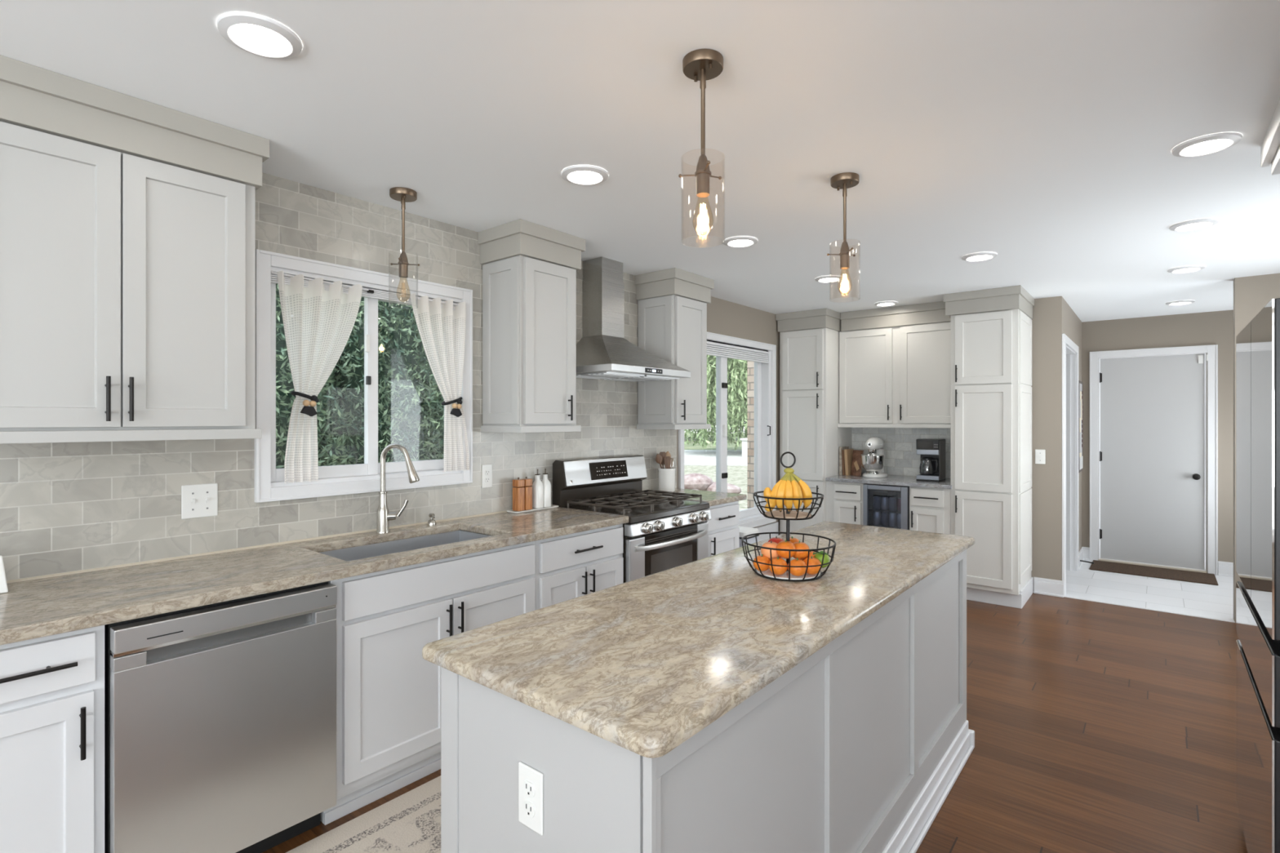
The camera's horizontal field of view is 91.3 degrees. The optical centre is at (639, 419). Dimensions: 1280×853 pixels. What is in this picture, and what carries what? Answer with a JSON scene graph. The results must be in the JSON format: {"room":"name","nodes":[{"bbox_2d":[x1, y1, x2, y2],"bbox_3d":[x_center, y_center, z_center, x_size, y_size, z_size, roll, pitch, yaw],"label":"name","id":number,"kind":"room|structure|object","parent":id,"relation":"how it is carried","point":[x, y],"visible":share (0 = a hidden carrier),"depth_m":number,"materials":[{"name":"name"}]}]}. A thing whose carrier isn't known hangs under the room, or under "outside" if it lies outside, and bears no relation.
{"room":"kitchen","nodes":[
{"label":"kitchen","id":0,"kind":"room"},
{"bbox_2d":[0,172,779,580],"bbox_3d":[-1.339,0.217,2.845,0.150,2.417,9.680,0,0,40],"label":"wall","id":1,"kind":"structure","parent":0,"point":[65,507],"depth_m":2.62,"materials":[{"name":"tile"}]},
{"bbox_2d":[0,54,269,444],"bbox_3d":[-1.700,-0.462,2.009,0.356,1.058,0.814,0,0,40],"label":"upper cabinet","id":2,"kind":"object","parent":1,"relation":"attached to","point":[127,223],"visible":1,"depth_m":1.91,"materials":[{"name":"grey wood"}]},
{"bbox_2d":[181,483,217,519],"bbox_3d":[-1.646,0.305,2.341,0.018,0.125,0.115,0,0,40],"label":"light switch","id":3,"kind":"object","parent":1,"relation":"attached to","point":[197,500],"visible":1,"depth_m":2.34,"materials":[{"name":"white plastic"}]},
{"bbox_2d":[6,511,506,583],"bbox_3d":[-1.527,0.507,2.495,0.006,0.008,3.100,0,0,40],"label":"trim","id":4,"kind":"structure","parent":1,"relation":"attached to","point":[477,515],"depth_m":2.38,"materials":[{"name":"beige"}]},
{"bbox_2d":[254,248,472,502],"bbox_3d":[-1.261,-0.172,2.920,0.174,1.005,1.015,0,0,40],"label":"window","id":5,"kind":"structure","parent":1,"relation":"in","point":[270,485],"depth_m":2.80,"materials":[{"name":"white plastic"}]},
{"bbox_2d":[277,271,362,483],"bbox_3d":[-1.353,-0.171,2.671,0.097,0.862,0.358,0,0,44],"label":"curtain","id":6,"kind":"object","parent":5,"relation":"hanging from","point":[318,323],"visible":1,"depth_m":2.64,"materials":[{"name":"white fabric"}]},
{"bbox_2d":[410,293,469,471],"bbox_3d":[-0.995,-0.171,3.114,0.096,0.862,0.322,0,0,40],"label":"curtain","id":7,"kind":"object","parent":5,"relation":"hanging from","point":[442,331],"visible":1,"depth_m":3.15,"materials":[{"name":"white fabric"}]},
{"bbox_2d":[481,464,492,488],"bbox_3d":[-0.819,0.303,3.349,0.009,0.125,0.066,0,0,40],"label":"wall outlet","id":8,"kind":"object","parent":1,"relation":"attached to","point":[486,469],"visible":1,"depth_m":3.34,"materials":[{"name":"white plastic"}]},
{"bbox_2d":[478,218,585,432],"bbox_3d":[-0.574,-0.462,3.371,0.356,1.058,0.459,0,0,40],"label":"upper cabinet","id":9,"kind":"object","parent":1,"relation":"attached to","point":[529,268],"visible":1,"depth_m":3.24,"materials":[{"name":"grey wood"}]},
{"bbox_2d":[576,257,690,382],"bbox_3d":[-0.108,-0.622,3.815,0.507,0.740,0.744,0,0,40],"label":"range hood","id":10,"kind":"object","parent":1,"relation":"attached to","point":[603,352],"visible":0.91,"depth_m":3.83,"materials":[{"name":"silver metal"}]},
{"bbox_2d":[635,267,714,429],"bbox_3d":[0.249,-0.462,4.367,0.356,1.058,0.464,0,0,40],"label":"upper cabinet","id":11,"kind":"object","parent":1,"relation":"attached to","point":[672,303],"visible":0.97,"depth_m":4.23,"materials":[{"name":"grey wood"}]},
{"bbox_2d":[678,332,776,528],"bbox_3d":[0.726,0.130,5.316,0.184,1.650,1.520,0,0,40],"label":"sliding door","id":12,"kind":"structure","parent":1,"relation":"in","point":[763,355],"depth_m":5.63,"materials":[{"name":"white"}]},
{"bbox_2d":[706,339,768,363],"bbox_3d":[0.753,-0.580,5.274,0.030,0.120,1.340,0,0,40],"label":"shade","id":13,"kind":"object","parent":12,"relation":"attached to","point":[723,349],"depth_m":5.35,"materials":[{"name":"white fabric"}]},
{"bbox_2d":[755,522,778,541],"bbox_3d":[0.798,1.133,5.302,0.012,0.325,1.590,0,0,40],"label":"trim","id":14,"kind":"structure","parent":1,"relation":"attached to","point":[773,527],"depth_m":5.76,"materials":[{"name":"white wood"}]},
{"bbox_2d":[0,0,1279,322],"bbox_3d":[1.538,-1.052,1.616,6.150,0.120,11.450,0,0,40],"label":"ceiling","id":15,"kind":"structure","parent":0,"point":[1041,135],"depth_m":2.05,"materials":[{"name":"white paint"}]},
{"bbox_2d":[216,12,302,59],"bbox_3d":[-0.980,-0.984,1.616,0.190,0.014,0.190,0,0,40],"label":"recessed light","id":16,"kind":"object","parent":15,"relation":"in","point":[257,32],"visible":1,"depth_m":1.60,"materials":[{"name":"white plastic"}]},
{"bbox_2d":[389,186,419,302],"bbox_3d":[-1.030,-0.741,2.728,0.128,0.500,0.129,0,0,40],"label":"pendant light","id":17,"kind":"object","parent":15,"relation":"hanging from","point":[404,195],"visible":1,"depth_m":2.71,"materials":[{"name":"brown metal"}]},
{"bbox_2d":[397,251,408,278],"bbox_3d":[-1.030,-0.675,2.722,0.046,0.110,0.046,0,0,40],"label":"socket","id":18,"kind":"object","parent":17,"relation":"attached to","point":[403,263],"depth_m":2.71,"materials":[{"name":"brown metal"}]},
{"bbox_2d":[561,164,608,185],"bbox_3d":[-0.223,-0.984,2.530,0.190,0.014,0.190,0,0,40],"label":"recessed light","id":19,"kind":"object","parent":15,"relation":"in","point":[585,174],"visible":1,"depth_m":2.51,"materials":[{"name":"white plastic"}]},
{"bbox_2d":[678,48,723,242],"bbox_3d":[0.174,-0.741,1.733,0.128,0.500,0.129,0,0,40],"label":"pendant light","id":20,"kind":"object","parent":15,"relation":"hanging from","point":[702,65],"visible":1,"depth_m":1.72,"materials":[{"name":"brown metal"}]},
{"bbox_2d":[694,154,711,197],"bbox_3d":[0.174,-0.675,1.727,0.046,0.110,0.046,0,0,40],"label":"socket","id":21,"kind":"object","parent":20,"relation":"attached to","point":[703,173],"depth_m":1.71,"materials":[{"name":"brown metal"}]},
{"bbox_2d":[723,235,757,247],"bbox_3d":[0.559,-0.984,3.473,0.190,0.014,0.190,0,0,40],"label":"recessed light","id":22,"kind":"object","parent":15,"relation":"in","point":[738,241],"visible":1,"depth_m":3.46,"materials":[{"name":"white plastic"}]},
{"bbox_2d":[815,275,842,282],"bbox_3d":[1.327,-0.984,4.391,0.190,0.014,0.190,0,0,40],"label":"recessed light","id":23,"kind":"object","parent":15,"relation":"in","point":[830,278],"visible":0.98,"depth_m":4.37,"materials":[{"name":"white plastic"}]},
{"bbox_2d":[826,172,859,293],"bbox_3d":[0.839,-0.741,2.570,0.128,0.500,0.129,0,0,40],"label":"pendant light","id":24,"kind":"object","parent":15,"relation":"hanging from","point":[845,180],"visible":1,"depth_m":2.55,"materials":[{"name":"brown metal"}]},
{"bbox_2d":[839,240,850,269],"bbox_3d":[0.840,-0.675,2.564,0.046,0.110,0.046,0,0,40],"label":"socket","id":25,"kind":"object","parent":24,"relation":"attached to","point":[845,253],"depth_m":2.55,"materials":[{"name":"brown metal"}]},
{"bbox_2d":[961,251,997,261],"bbox_3d":[2.058,-0.984,3.791,0.190,0.014,0.190,0,0,40],"label":"recessed light","id":26,"kind":"object","parent":15,"relation":"in","point":[977,256],"visible":1,"depth_m":3.77,"materials":[{"name":"white plastic"}]},
{"bbox_2d":[1167,265,1205,273],"bbox_3d":[3.586,-0.984,4.106,0.190,0.014,0.190,0,0,40],"label":"recessed light","id":27,"kind":"object","parent":15,"relation":"in","point":[1188,268],"visible":1,"depth_m":4.09,"materials":[{"name":"white plastic"}]},
{"bbox_2d":[1168,217,1218,231],"bbox_3d":[2.808,-0.984,3.173,0.190,0.014,0.190,0,0,40],"label":"recessed light","id":28,"kind":"object","parent":15,"relation":"in","point":[1191,224],"visible":1,"depth_m":3.15,"materials":[{"name":"white plastic"}]},
{"bbox_2d":[1171,132,1242,156],"bbox_3d":[2.037,-0.984,2.251,0.190,0.014,0.190,0,0,40],"label":"recessed light","id":29,"kind":"object","parent":15,"relation":"in","point":[1211,142],"visible":1,"depth_m":2.24,"materials":[{"name":"white plastic"}]},
{"bbox_2d":[1260,97,1279,174],"bbox_3d":[1.831,-0.933,1.139,0.790,0.117,2.290,0,0,40],"label":"trim","id":30,"kind":"structure","parent":15,"relation":"attached to","point":[1270,147],"depth_m":2.12,"materials":[{"name":"white wood"}]},
{"bbox_2d":[684,432,744,450],"bbox_3d":[-7.793,1.825,42.122,59.850,0.100,85.000,0,0,40],"label":"lawn","id":31,"kind":"structure","parent":0,"point":[690,446],"depth_m":41.66,"materials":[{"name":"green plant"}]},
{"bbox_2d":[275,284,354,468],"bbox_3d":[-2.414,0.060,3.723,1.399,3.430,1.419,0,0,2],"label":"arborvitae","id":32,"kind":"object","parent":31,"relation":"on","point":[284,382],"visible":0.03,"depth_m":3.66,"materials":[{"name":"green plant"}]},
{"bbox_2d":[316,297,444,466],"bbox_3d":[-1.895,-0.039,4.437,1.370,3.629,1.366,0,0,-23],"label":"arborvitae","id":33,"kind":"object","parent":31,"relation":"on","point":[401,418],"visible":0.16,"depth_m":4.15,"materials":[{"name":"green plant"}]},
{"bbox_2d":[413,317,444,459],"bbox_3d":[-1.488,0.109,5.327,1.426,3.333,1.396,0,0,-16],"label":"arborvitae","id":34,"kind":"object","parent":31,"relation":"on","point":[437,420],"visible":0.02,"depth_m":4.95,"materials":[{"name":"green plant"}]},
{"bbox_2d":[684,355,746,450],"bbox_3d":[5.652,-2.019,32.365,8.827,7.589,8.582,0,0,-13],"label":"willow tree","id":35,"kind":"object","parent":31,"relation":"on","point":[736,368],"visible":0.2,"depth_m":29.49,"materials":[{"name":"green plant"}]},
{"bbox_2d":[684,465,746,510],"bbox_3d":[-2.436,1.767,21.151,24.830,0.014,22.500,0,0,40],"label":"yard","id":36,"kind":"structure","parent":0,"point":[736,475],"depth_m":20.23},
{"bbox_2d":[684,473,713,490],"bbox_3d":[1.164,1.552,14.283,1.092,0.665,0.869,0,0,40],"label":"boulder","id":37,"kind":"object","parent":36,"relation":"on","point":[700,482],"visible":0.38,"depth_m":13.89,"materials":[{"name":"stone"}]},
{"bbox_2d":[706,481,741,493],"bbox_3d":[1.813,1.600,13.919,0.892,0.437,0.681,0,0,40],"label":"boulder","id":38,"kind":"object","parent":36,"relation":"on","point":[731,488],"visible":0.31,"depth_m":13.67,"materials":[{"name":"stone"}]},
{"bbox_2d":[684,449,746,466],"bbox_3d":[-7.125,1.755,30.956,57.586,0.020,12.114,0,0,7],"label":"driveway","id":39,"kind":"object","parent":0,"point":[691,457],"visible":0.12,"depth_m":28.66,"materials":[{"name":"concrete"}]},
{"bbox_2d":[740,438,746,465],"bbox_3d":[4.269,1.250,24.107,0.600,1.050,0.600,0,0,40],"label":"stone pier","id":40,"kind":"object","parent":39,"relation":"on","point":[744,440],"visible":0.23,"depth_m":23.99,"materials":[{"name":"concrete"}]},
{"bbox_2d":[746,360,754,508],"bbox_3d":[1.462,0.100,6.595,0.309,3.350,0.770,0,0,40],"label":"wall","id":41,"kind":"structure","parent":0,"point":[750,365],"depth_m":6.37,"materials":[{"name":"brick"}]},
{"bbox_2d":[262,560,1247,852],"bbox_3d":[1.579,1.475,1.549,6.000,0.101,11.400,0,0,40],"label":"floor","id":42,"kind":"structure","parent":0,"point":[1099,727],"depth_m":2.90,"materials":[{"name":"brown wood"}]},
{"bbox_2d":[0,625,104,852],"bbox_3d":[-1.774,0.987,1.702,0.596,0.876,0.403,0,0,40],"label":"base cabinet","id":43,"kind":"object","parent":42,"relation":"on","point":[52,686],"visible":0.99,"depth_m":1.61,"materials":[{"name":"white wood"}]},
{"bbox_2d":[104,581,337,852],"bbox_3d":[-1.444,0.989,2.084,0.598,0.872,0.589,0,0,40],"label":"dishwasher","id":44,"kind":"object","parent":42,"relation":"on","point":[220,717],"visible":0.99,"depth_m":1.87,"materials":[{"name":"silver metal"}]},
{"bbox_2d":[285,775,440,852],"bbox_3d":[-0.947,1.420,1.756,0.698,0.008,2.700,0,0,40],"label":"runner rug","id":45,"kind":"object","parent":42,"relation":"on","point":[410,822],"visible":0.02,"depth_m":2.15,"materials":[{"name":"beige fabric"}]},
{"bbox_2d":[320,541,535,825],"bbox_3d":[-0.966,0.987,2.678,0.596,0.876,0.923,0,0,40],"label":"base cabinet","id":46,"kind":"object","parent":42,"relation":"on","point":[388,696],"visible":0.57,"depth_m":2.36,"materials":[{"name":"white wood"}]},
{"bbox_2d":[0,506,628,645],"bbox_3d":[-1.285,0.529,2.311,0.611,0.036,3.124,0,0,40],"label":"countertop","id":47,"kind":"structure","parent":46,"relation":"on","point":[32,609],"depth_m":2.09,"materials":[{"name":"stone"}]},
{"bbox_2d":[0,555,8,593],"bbox_3d":[-1.952,0.458,1.773,0.047,0.104,0.224,0,0,40],"label":"digital frame","id":48,"kind":"object","parent":47,"relation":"on","point":[3,585],"visible":1,"depth_m":1.85,"materials":[{"name":"white plastic"}]},
{"bbox_2d":[375,443,419,533],"bbox_3d":[-1.087,0.309,2.833,0.212,0.404,0.088,0,0,11],"label":"faucet","id":49,"kind":"object","parent":47,"relation":"on","point":[384,516],"visible":1,"depth_m":2.82,"materials":[{"name":"silver metal"}]},
{"bbox_2d":[320,529,491,561],"bbox_3d":[-0.971,0.660,2.674,0.439,0.224,0.774,0,0,40],"label":"sink","id":50,"kind":"object","parent":47,"relation":"in","point":[362,552],"visible":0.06,"depth_m":2.85,"materials":[{"name":"silver metal"}]},
{"bbox_2d":[506,504,558,513],"bbox_3d":[-0.603,0.506,3.531,0.094,0.010,0.319,0,0,40],"label":"serving tray","id":51,"kind":"object","parent":47,"relation":"on","point":[551,506],"visible":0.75,"depth_m":3.48,"materials":[{"name":"white ceramic"}]},
{"bbox_2d":[512,477,524,511],"bbox_3d":[-0.669,0.410,3.443,0.048,0.184,0.048,0,0,40],"label":"pepper mill","id":52,"kind":"object","parent":51,"relation":"on","point":[518,492],"visible":1,"depth_m":3.43,"materials":[{"name":"brown wood"}]},
{"bbox_2d":[521,476,532,510],"bbox_3d":[-0.634,0.410,3.486,0.048,0.184,0.048,0,0,40],"label":"pepper mill","id":53,"kind":"object","parent":51,"relation":"on","point":[528,482],"visible":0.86,"depth_m":3.47,"materials":[{"name":"brown wood"}]},
{"bbox_2d":[532,469,543,508],"bbox_3d":[-0.581,0.392,3.550,0.053,0.220,0.053,0,0,40],"label":"oil bottle","id":54,"kind":"object","parent":51,"relation":"on","point":[537,486],"visible":0.98,"depth_m":3.53,"materials":[{"name":"white ceramic"}]},
{"bbox_2d":[541,468,551,507],"bbox_3d":[-0.544,0.392,3.595,0.053,0.220,0.053,0,0,40],"label":"oil bottle","id":55,"kind":"object","parent":51,"relation":"on","point":[546,483],"visible":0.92,"depth_m":3.58,"materials":[{"name":"white ceramic"}]},
{"bbox_2d":[535,524,623,609],"bbox_3d":[-0.477,0.987,3.270,0.596,0.876,0.611,0,0,40],"label":"base cabinet","id":56,"kind":"object","parent":42,"relation":"on","point":[569,566],"visible":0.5,"depth_m":3.06,"materials":[{"name":"white wood"}]},
{"bbox_2d":[552,454,711,582],"bbox_3d":[-0.022,0.833,3.789,0.667,1.185,0.764,0,0,40],"label":"gas range","id":57,"kind":"object","parent":42,"relation":"on","point":[660,533],"visible":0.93,"depth_m":3.70,"materials":[{"name":"grey metal"}]},
{"bbox_2d":[562,497,709,523],"bbox_3d":[-0.036,0.535,3.800,0.602,0.036,0.756,0,0,40],"label":"cooktop","id":58,"kind":"object","parent":57,"relation":"in","point":[667,511],"depth_m":3.63,"materials":[{"name":"metal"}]},
{"bbox_2d":[440,549,974,852],"bbox_3d":[0.501,0.984,2.060,0.634,0.883,2.225,0,0,40],"label":"kitchen island","id":59,"kind":"object","parent":42,"relation":"on","point":[859,746],"visible":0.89,"depth_m":1.40,"materials":[{"name":"grey wood"}]},
{"bbox_2d":[523,780,534,797],"bbox_3d":[-0.215,0.716,1.211,0.033,0.027,0.002,0,0,40],"label":"receptacle","id":60,"kind":"object","parent":59,"relation":"attached to","point":[528,785],"depth_m":1.21,"materials":[{"name":"white plastic"}]},
{"bbox_2d":[523,800,534,817],"bbox_3d":[-0.215,0.755,1.211,0.033,0.027,0.002,0,0,40],"label":"receptacle","id":61,"kind":"object","parent":59,"relation":"attached to","point":[528,806],"depth_m":1.21,"materials":[{"name":"white plastic"}]},
{"bbox_2d":[422,521,974,758],"bbox_3d":[0.480,0.526,2.073,0.687,0.030,2.263,0,0,40],"label":"island countertop","id":62,"kind":"structure","parent":59,"relation":"on","point":[642,666],"depth_m":1.47,"materials":[{"name":"stone"}]},
{"bbox_2d":[741,451,835,581],"bbox_3d":[0.491,0.308,2.075,0.305,0.403,0.305,0,0,44],"label":"fruit stand","id":63,"kind":"object","parent":62,"relation":"on","point":[775,514],"visible":0.89,"depth_m":2.01,"materials":[{"name":"black metal"}]},
{"bbox_2d":[753,554,770,571],"bbox_3d":[0.401,0.471,2.055,0.058,0.056,0.057,0,0,40],"label":"orange","id":64,"kind":"object","parent":63,"relation":"on","point":[764,559],"visible":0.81,"depth_m":2.04,"materials":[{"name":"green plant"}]},
{"bbox_2d":[760,540,779,559],"bbox_3d":[0.435,0.434,2.075,0.068,0.064,0.067,0,0,40],"label":"peach","id":65,"kind":"object","parent":63,"relation":"in","point":[764,552],"visible":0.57,"depth_m":2.05,"materials":[{"name":"orange plant"}]},
{"bbox_2d":[768,556,787,574],"bbox_3d":[0.443,0.470,2.007,0.060,0.057,0.059,0,0,40],"label":"orange","id":66,"kind":"object","parent":63,"relation":"on","point":[777,570],"visible":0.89,"depth_m":1.99,"materials":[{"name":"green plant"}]},
{"bbox_2d":[776,539,795,558],"bbox_3d":[0.477,0.424,2.045,0.065,0.061,0.064,0,0,40],"label":"orange","id":67,"kind":"object","parent":63,"relation":"on","point":[785,544],"visible":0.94,"depth_m":2.02,"materials":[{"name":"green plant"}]},
{"bbox_2d":[752,490,823,519],"bbox_3d":[0.491,0.285,2.075,0.230,0.074,0.230,0,0,40],"label":"basket","id":68,"kind":"object","parent":63,"relation":"on","point":[775,514],"depth_m":2.02,"materials":[{"name":"black metal"}]},
{"bbox_2d":[741,532,835,581],"bbox_3d":[0.491,0.455,2.075,0.306,0.109,0.306,0,0,40],"label":"basket","id":69,"kind":"object","parent":63,"relation":"on","point":[787,576],"depth_m":2.00,"materials":[{"name":"black metal"}]},
{"bbox_2d":[770,467,812,512],"bbox_3d":[0.489,0.231,2.034,0.134,0.143,0.078,0,0,22],"label":"banana bunch","id":70,"kind":"object","parent":63,"relation":"in","point":[787,486],"visible":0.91,"depth_m":2.02,"materials":[{"name":"yellow plant"}]},
{"bbox_2d":[787,558,806,576],"bbox_3d":[0.501,0.470,1.991,0.060,0.057,0.059,0,0,40],"label":"orange","id":71,"kind":"object","parent":63,"relation":"on","point":[797,571],"visible":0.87,"depth_m":1.97,"materials":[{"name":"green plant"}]},
{"bbox_2d":[792,540,809,559],"bbox_3d":[0.527,0.432,2.067,0.066,0.062,0.065,0,0,40],"label":"orange","id":72,"kind":"object","parent":63,"relation":"on","point":[801,555],"visible":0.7,"depth_m":2.04,"materials":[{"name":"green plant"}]},
{"bbox_2d":[803,555,821,574],"bbox_3d":[0.553,0.470,2.015,0.062,0.059,0.061,0,0,40],"label":"orange","id":73,"kind":"object","parent":63,"relation":"on","point":[812,561],"visible":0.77,"depth_m":1.99,"materials":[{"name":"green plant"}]},
{"bbox_2d":[813,551,830,568],"bbox_3d":[0.593,0.456,2.041,0.052,0.058,0.060,0,0,19],"label":"apple","id":74,"kind":"object","parent":63,"relation":"in","point":[819,556],"visible":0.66,"depth_m":2.03,"materials":[{"name":"green plant"}]},
{"bbox_2d":[704,501,739,556],"bbox_3d":[0.345,0.987,4.265,0.596,0.876,0.430,0,0,40],"label":"base cabinet","id":75,"kind":"object","parent":42,"relation":"on","point":[723,525],"visible":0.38,"depth_m":4.10,"materials":[{"name":"white wood"}]},
{"bbox_2d":[642,488,746,506],"bbox_3d":[0.347,0.529,4.285,0.609,0.036,0.472,0,0,40],"label":"countertop","id":76,"kind":"structure","parent":75,"relation":"on","point":[713,498],"depth_m":4.18,"materials":[{"name":"stone"}]},
{"bbox_2d":[657,467,675,492],"bbox_3d":[0.190,0.428,4.430,0.122,0.166,0.122,0,0,40],"label":"utensil crock","id":77,"kind":"object","parent":76,"relation":"on","point":[666,476],"visible":0.8,"depth_m":4.38,"materials":[{"name":"white ceramic"}]},
{"bbox_2d":[738,526,759,547],"bbox_3d":[0.715,1.100,4.430,0.195,0.648,0.204,0,0,40],"label":"trash can","id":78,"kind":"object","parent":42,"relation":"on","point":[744,531],"visible":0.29,"depth_m":4.36,"materials":[{"name":"grey"}]},
{"bbox_2d":[775,308,852,535],"bbox_3d":[1.685,0.217,5.987,0.497,2.416,0.681,0,0,40],"label":"pantry cabinet","id":79,"kind":"object","parent":42,"relation":"on","point":[809,340],"visible":0.63,"depth_m":5.74,"materials":[{"name":"white wood"}]},
{"bbox_2d":[826,480,865,524],"bbox_3d":[1.984,0.988,5.735,0.336,0.874,0.672,0,0,40],"label":"base cabinet","id":80,"kind":"object","parent":42,"relation":"on","point":[844,500],"visible":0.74,"depth_m":5.50,"materials":[{"name":"white wood"}]},
{"bbox_2d":[825,473,952,488],"bbox_3d":[2.261,0.534,5.510,1.047,0.030,0.665,0,0,40],"label":"countertop","id":81,"kind":"structure","parent":80,"relation":"on","point":[893,480],"depth_m":5.33,"materials":[{"name":"stone"}]},
{"bbox_2d":[844,448,853,475],"bbox_3d":[1.963,0.398,5.856,0.040,0.240,0.172,0,0,40],"label":"book","id":82,"kind":"object","parent":81,"relation":"on","point":[848,453],"visible":0.86,"depth_m":5.80,"materials":[{"name":"beige paper"}]},
{"bbox_2d":[850,449,863,475],"bbox_3d":[2.009,0.402,5.783,0.072,0.232,0.123,0,0,-34],"label":"book","id":83,"kind":"object","parent":81,"relation":"on","point":[856,465],"visible":0.96,"depth_m":5.77,"materials":[{"name":"beige paper"}]},
{"bbox_2d":[860,436,888,477],"bbox_3d":[2.134,0.338,5.682,0.212,0.361,0.341,0,0,36],"label":"stand mixer","id":84,"kind":"object","parent":81,"relation":"on","point":[873,463],"visible":1,"depth_m":5.58,"materials":[{"name":"white metal"}]},
{"bbox_2d":[860,453,884,474],"bbox_3d":[2.096,0.402,5.630,0.212,0.167,0.212,0,0,36],"label":"bowl","id":85,"kind":"object","parent":84,"relation":"on","point":[873,464],"depth_m":5.56,"materials":[{"name":"silver metal"}]},
{"bbox_2d":[915,438,945,481],"bbox_3d":[2.476,0.343,5.322,0.182,0.352,0.222,0,0,40],"label":"coffee maker","id":86,"kind":"object","parent":81,"relation":"on","point":[931,451],"visible":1,"depth_m":5.27,"materials":[{"name":"black plastic"}]},
{"bbox_2d":[862,483,909,529],"bbox_3d":[2.261,0.976,5.507,0.370,0.838,0.630,0,0,40],"label":"beverage cooler","id":87,"kind":"object","parent":42,"relation":"on","point":[869,491],"visible":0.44,"depth_m":5.36,"materials":[{"name":"grey"}]},
{"bbox_2d":[868,507,901,512],"bbox_3d":[2.283,0.783,5.534,0.350,0.005,0.520,0,0,40],"label":"shelf","id":88,"kind":"object","parent":87,"relation":"attached to","point":[870,509],"depth_m":5.40,"materials":[{"name":"black plastic"}]},
{"bbox_2d":[868,522,901,528],"bbox_3d":[2.283,0.918,5.534,0.350,0.005,0.520,0,0,40],"label":"shelf","id":89,"kind":"object","parent":87,"relation":"attached to","point":[869,523],"depth_m":5.38,"materials":[{"name":"black plastic"}]},
{"bbox_2d":[909,486,950,534],"bbox_3d":[2.527,0.988,5.286,0.312,0.874,0.672,0,0,40],"label":"base cabinet","id":90,"kind":"object","parent":42,"relation":"on","point":[929,508],"visible":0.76,"depth_m":5.05,"materials":[{"name":"white wood"}]},
{"bbox_2d":[942,284,1034,608],"bbox_3d":[2.823,0.217,5.047,0.531,2.416,0.681,0,0,40],"label":"pantry cabinet","id":91,"kind":"object","parent":42,"relation":"on","point":[991,329],"visible":0.94,"depth_m":4.80,"materials":[{"name":"white wood"}]},
{"bbox_2d":[1089,560,1217,585],"bbox_3d":[4.757,1.419,5.824,0.900,0.010,0.470,0,0,40],"label":"door mat","id":92,"kind":"object","parent":42,"relation":"on","point":[1122,568],"visible":1,"depth_m":5.77,"materials":[{"name":"grey fabric"}]},
{"bbox_2d":[1235,297,1279,852],"bbox_3d":[2.135,0.564,1.634,0.773,1.722,0.904,0,0,40],"label":"refrigerator","id":93,"kind":"object","parent":42,"relation":"on","point":[1258,344],"visible":1,"depth_m":1.74,"materials":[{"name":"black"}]},
{"bbox_2d":[852,273,1279,622],"bbox_3d":[3.362,0.217,5.117,4.200,2.417,0.128,0,0,40],"label":"wall","id":94,"kind":"structure","parent":0,"point":[1047,321],"depth_m":5.09,"materials":[{"name":"beige paint"}]},
{"bbox_2d":[837,301,950,428],"bbox_3d":[2.346,-0.459,5.630,1.028,1.064,0.372,0,0,40],"label":"upper cabinet","id":95,"kind":"object","parent":94,"relation":"attached to","point":[895,362],"visible":0.79,"depth_m":5.52,"materials":[{"name":"white wood"}]},
{"bbox_2d":[1035,449,1045,464],"bbox_3d":[3.269,0.305,5.109,0.070,0.118,0.018,0,0,40],"label":"light switch","id":96,"kind":"object","parent":94,"relation":"attached to","point":[1040,455],"visible":1,"depth_m":5.11,"materials":[{"name":"white plastic"}]},
{"bbox_2d":[1033,577,1063,597],"bbox_3d":[3.312,1.360,5.069,0.205,0.130,0.025,0,0,40],"label":"baseboard","id":97,"kind":"structure","parent":94,"relation":"attached to","point":[1042,586],"depth_m":5.07,"materials":[{"name":"white wood"}]},
{"bbox_2d":[1063,595,1235,622],"bbox_3d":[3.790,1.422,4.710,1.020,0.006,0.030,0,0,40],"label":"threshold","id":98,"kind":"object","parent":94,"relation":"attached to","point":[1193,615],"depth_m":4.67,"materials":[{"name":"white wood"}]},
{"bbox_2d":[1063,298,1081,551],"bbox_3d":[3.937,0.217,5.782,0.120,2.417,1.630,0,0,40],"label":"wall","id":99,"kind":"structure","parent":0,"point":[1072,323],"depth_m":6.05,"materials":[{"name":"beige paint"}]},
{"bbox_2d":[1062,333,1078,596],"bbox_3d":[3.728,0.368,5.514,0.138,2.115,1.180,0,0,40],"label":"door frame","id":100,"kind":"structure","parent":99,"relation":"in","point":[1069,358],"depth_m":5.87,"materials":[{"name":"white wood"}]},
{"bbox_2d":[1078,380,1083,472],"bbox_3d":[4.316,0.068,6.127,0.022,0.885,0.375,0,0,40],"label":"memo board","id":101,"kind":"object","parent":99,"relation":"attached to","point":[1080,383],"visible":0.85,"depth_m":6.11,"materials":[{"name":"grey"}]},
{"bbox_2d":[1081,310,1233,562],"bbox_3d":[4.826,0.217,6.182,3.300,2.417,0.120,0,0,40],"label":"wall","id":102,"kind":"structure","parent":0,"point":[1215,327],"depth_m":5.86,"materials":[{"name":"beige paint"}]},
{"bbox_2d":[1089,344,1217,575],"bbox_3d":[4.941,0.371,6.053,0.952,2.108,0.172,0,0,40],"label":"door","id":103,"kind":"structure","parent":102,"relation":"in","point":[1153,412],"depth_m":6.01,"materials":[{"name":"white wood"}]},
{"bbox_2d":[1217,560,1233,577],"bbox_3d":[5.628,1.360,5.426,0.900,0.130,0.025,0,0,40],"label":"baseboard","id":104,"kind":"structure","parent":102,"relation":"attached to","point":[1224,568],"depth_m":5.68,"materials":[{"name":"white wood"}]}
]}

